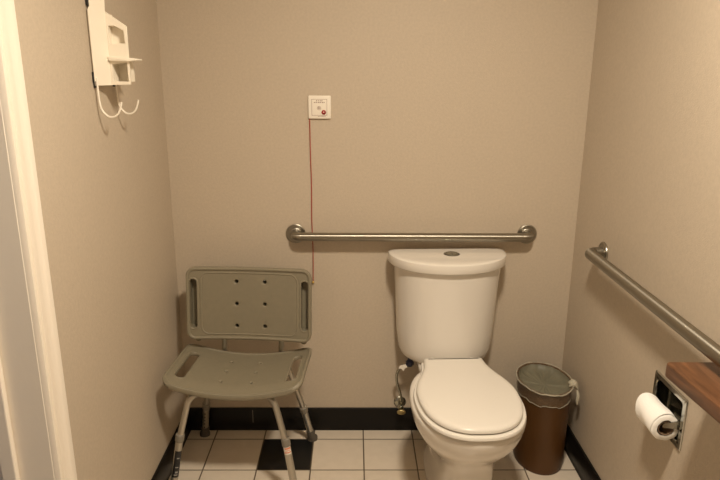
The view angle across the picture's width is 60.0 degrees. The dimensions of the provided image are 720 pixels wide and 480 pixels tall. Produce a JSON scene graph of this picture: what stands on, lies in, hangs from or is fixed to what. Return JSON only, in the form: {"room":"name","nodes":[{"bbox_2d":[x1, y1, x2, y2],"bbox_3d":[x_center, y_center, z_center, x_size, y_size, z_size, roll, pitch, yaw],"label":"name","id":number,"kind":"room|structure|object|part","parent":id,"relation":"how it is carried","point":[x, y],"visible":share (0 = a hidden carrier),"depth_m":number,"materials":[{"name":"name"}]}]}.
{"room":"accessible bathroom","nodes":[
{"label":"accessible bathroom","id":0,"kind":"room"},
{"bbox_2d":[14,0,185,479],"bbox_3d":[-0.781,0.087,1.036,0.120,2.370,3.000,0,15,-1],"label":"wall","id":1,"kind":"structure","parent":0,"point":[104,182],"depth_m":1.79,"materials":[{"name":"paint"}]},
{"bbox_2d":[0,101,54,479],"bbox_3d":[-0.781,0.218,0.953,0.127,2.060,0.870,0,15,-1],"label":"door","id":2,"kind":"structure","parent":1,"relation":"in","point":[25,451],"depth_m":1.40,"materials":[{"name":"beige paint"}]},
{"bbox_2d":[0,0,76,479],"bbox_3d":[-0.710,0.192,0.946,0.021,2.116,0.982,0,15,-1],"label":"trim","id":3,"kind":"structure","parent":1,"relation":"attached to","point":[13,97],"depth_m":1.35,"materials":[{"name":"beige paint"}]},
{"bbox_2d":[85,0,141,117],"bbox_3d":[-0.673,-0.556,1.733,0.104,0.418,0.151,0,15,-1],"label":"holder","id":4,"kind":"object","parent":1,"relation":"attached to","point":[112,64],"visible":1,"depth_m":1.72,"materials":[{"name":"beige plastic"}]},
{"bbox_3d":[-0.706,-0.587,1.682,0.002,0.330,0.070,6,16,21],"label":"panel","id":5,"kind":"part","parent":4,"relation":"part of","materials":[{"name":"beige plastic"}]},
{"bbox_3d":[-0.668,-0.529,1.726,0.055,0.195,0.004,0,15,-1],"label":"panel","id":6,"kind":"part","parent":4,"relation":"part of","materials":[{"name":"beige plastic"}]},
{"bbox_2d":[151,414,190,479],"bbox_3d":[-0.727,0.898,2.179,0.014,0.102,1.024,0,15,-1],"label":"baseboard","id":7,"kind":"structure","parent":1,"relation":"attached to","point":[163,471],"depth_m":2.36,"materials":[{"name":"black tile"}]},
{"bbox_2d":[169,430,580,479],"bbox_3d":[0.066,1.208,1.350,1.587,0.050,2.800,0,15,-1],"label":"floor","id":8,"kind":"structure","parent":0,"point":[224,454],"depth_m":2.49,"materials":[{"name":"tile"}]},
{"bbox_2d":[162,266,317,479],"bbox_3d":[-0.438,0.507,2.334,0.501,0.777,0.440,1,15,3],"label":"chair","id":9,"kind":"object","parent":8,"relation":"on","point":[224,303],"visible":1,"depth_m":2.35,"materials":[{"name":"grey plastic"}]},
{"bbox_3d":[-0.595,0.617,2.206,0.116,0.174,0.032,-7,17,-25],"label":"leg","id":10,"kind":"part","parent":9,"relation":"part of","materials":[{"name":"silver metal"}]},
{"bbox_3d":[-0.589,0.576,2.488,0.132,0.244,0.043,10,18,31],"label":"leg","id":11,"kind":"part","parent":9,"relation":"part of","materials":[{"name":"silver metal"}]},
{"bbox_3d":[-0.435,0.477,2.282,0.492,0.072,0.316,1,15,3],"label":"seat","id":12,"kind":"part","parent":9,"relation":"part of","materials":[{"name":"grey plastic"}]},
{"bbox_3d":[-0.418,0.242,2.369,0.475,0.283,0.090,1,15,3],"label":"backrest","id":13,"kind":"part","parent":9,"relation":"part of","materials":[{"name":"grey plastic"}]},
{"bbox_3d":[-0.302,0.623,2.189,0.116,0.174,0.032,10,18,31],"label":"leg","id":14,"kind":"part","parent":9,"relation":"part of","materials":[{"name":"silver metal"}]},
{"bbox_3d":[-0.273,0.583,2.470,0.132,0.244,0.043,-7,17,-25],"label":"leg","id":15,"kind":"part","parent":9,"relation":"part of","materials":[{"name":"silver metal"}]},
{"bbox_2d":[388,248,526,479],"bbox_3d":[0.352,0.520,2.219,0.457,0.823,0.704,0,15,-3],"label":"toilet","id":16,"kind":"object","parent":8,"relation":"on","point":[469,417],"visible":1,"depth_m":2.28,"materials":[{"name":"beige ceramic"}]},
{"bbox_3d":[0.342,0.082,2.353,0.457,0.041,0.214,0,15,-3],"label":"tank lid","id":17,"kind":"part","parent":16,"relation":"part of","materials":[{"name":"beige ceramic"}]},
{"bbox_3d":[0.343,0.285,2.419,0.416,0.389,0.194,0,15,-3],"label":"tank","id":18,"kind":"part","parent":16,"relation":"part of","materials":[{"name":"beige ceramic"}]},
{"bbox_3d":[0.363,0.516,2.124,0.343,0.019,0.495,0,15,-3],"label":"seat lid","id":19,"kind":"part","parent":16,"relation":"part of","materials":[{"name":"white plastic"}]},
{"bbox_3d":[0.363,0.535,2.128,0.363,0.012,0.519,0,15,-3],"label":"seat","id":20,"kind":"part","parent":16,"relation":"part of","materials":[{"name":"white plastic"}]},
{"bbox_2d":[513,362,579,474],"bbox_3d":[0.718,0.693,2.453,0.222,0.369,0.278,0,15,-1],"label":"waste bin","id":21,"kind":"object","parent":8,"relation":"on","point":[544,389],"visible":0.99,"depth_m":2.37,"materials":[{"name":"brown plastic"}]},
{"bbox_2d":[156,0,598,407],"bbox_3d":[0.061,-0.293,2.442,1.587,2.370,0.100,0,15,-1],"label":"wall","id":22,"kind":"structure","parent":0,"point":[448,116],"depth_m":2.38,"materials":[{"name":"paint"}]},
{"bbox_2d":[189,407,417,429],"bbox_3d":[0.055,0.767,2.673,1.587,0.102,0.014,0,15,-1],"label":"baseboard","id":23,"kind":"structure","parent":22,"relation":"attached to","point":[220,418],"depth_m":2.67,"materials":[{"name":"black tile"}]},
{"bbox_2d":[308,95,330,130],"bbox_3d":[-0.151,-0.475,2.330,0.083,0.128,0.017,0,15,-1],"label":"switch","id":24,"kind":"object","parent":22,"relation":"attached to","point":[319,107],"depth_m":2.32,"materials":[{"name":"beige plastic"}]},
{"bbox_2d":[310,136,312,231],"bbox_3d":[-0.187,-0.213,2.401,0.005,0.369,0.017,0,15,-1],"label":"cord","id":25,"kind":"object","parent":24,"relation":"hanging from","point":[310,136],"depth_m":2.40,"materials":[{"name":"red fabric"}]},
{"bbox_3d":[-0.188,-0.144,2.422,0.008,0.650,0.004,0,15,-1],"label":"pull cord","id":26,"kind":"part","parent":25,"relation":"part of","materials":[{"name":"red fabric"}]},
{"bbox_3d":[-0.151,-0.496,2.327,0.085,0.085,0.011,0,15,-1],"label":"plate","id":27,"kind":"part","parent":24,"relation":"part of","materials":[{"name":"beige plastic"}]},
{"bbox_2d":[394,358,413,414],"bbox_3d":[0.180,0.594,2.576,0.074,0.280,0.111,0,15,-1],"label":"water supply valve","id":28,"kind":"object","parent":22,"relation":"attached to","point":[399,401],"visible":1,"depth_m":2.57,"materials":[{"name":"silver metal"}]},
{"bbox_3d":[0.171,0.710,2.586,0.036,0.022,0.026,0,15,-1],"label":"handle","id":29,"kind":"part","parent":28,"relation":"part of","materials":[{"name":"gold metal"}]},
{"bbox_2d":[286,224,536,243],"bbox_3d":[0.204,-0.016,2.431,0.992,0.078,0.070,0,15,-1],"label":"grab bar","id":30,"kind":"object","parent":22,"relation":"attached to","point":[295,233],"visible":1,"depth_m":2.40,"materials":[{"name":"silver metal"}]},
{"bbox_3d":[0.204,-0.015,2.430,0.948,0.034,0.067,0,15,-1],"label":"rail","id":31,"kind":"part","parent":30,"relation":"part of","materials":[{"name":"silver metal"}]},
{"bbox_2d":[562,0,719,479],"bbox_3d":[0.916,0.079,1.100,0.100,2.370,2.900,0,15,-1],"label":"wall","id":32,"kind":"structure","parent":0,"point":[649,191],"depth_m":1.87,"materials":[{"name":"paint"}]},
{"bbox_2d":[564,424,600,479],"bbox_3d":[0.853,1.138,1.337,0.014,0.102,2.800,0,15,-1],"label":"baseboard","id":33,"kind":"structure","parent":32,"relation":"attached to","point":[584,468],"depth_m":2.40,"materials":[{"name":"black rubber"}]},
{"bbox_2d":[585,242,719,367],"bbox_3d":[0.824,0.187,1.675,0.072,0.081,1.143,0,15,-1],"label":"grab bar","id":34,"kind":"object","parent":32,"relation":"attached to","point":[598,256],"visible":1,"depth_m":1.67,"materials":[{"name":"silver metal"}]},
{"bbox_2d":[652,370,688,450],"bbox_3d":[0.851,0.470,1.734,0.083,0.151,0.178,0,15,-1],"label":"toilet paper holder","id":35,"kind":"object","parent":32,"relation":"attached to","point":[667,394],"visible":0.62,"depth_m":1.74,"materials":[{"name":"silver metal"}]},
{"bbox_2d":[635,393,678,439],"bbox_3d":[0.821,0.489,1.728,0.083,0.085,0.110,0,15,-1],"label":"toilet paper roll","id":36,"kind":"object","parent":35,"relation":"on","point":[650,411],"visible":0.99,"depth_m":1.70,"materials":[{"name":"white paper"}]},
{"bbox_3d":[0.834,0.497,1.672,0.047,0.029,0.004,0,15,-1],"label":"arm","id":37,"kind":"part","parent":35,"relation":"part of","materials":[{"name":"silver metal"}]},
{"bbox_2d":[665,362,719,423],"bbox_3d":[0.795,0.506,0.910,0.142,0.125,1.200,0,15,-1],"label":"wooden shelf","id":38,"kind":"object","parent":32,"relation":"attached to","point":[700,381],"visible":1,"depth_m":1.39,"materials":[{"name":"brown wood"}]}
]}

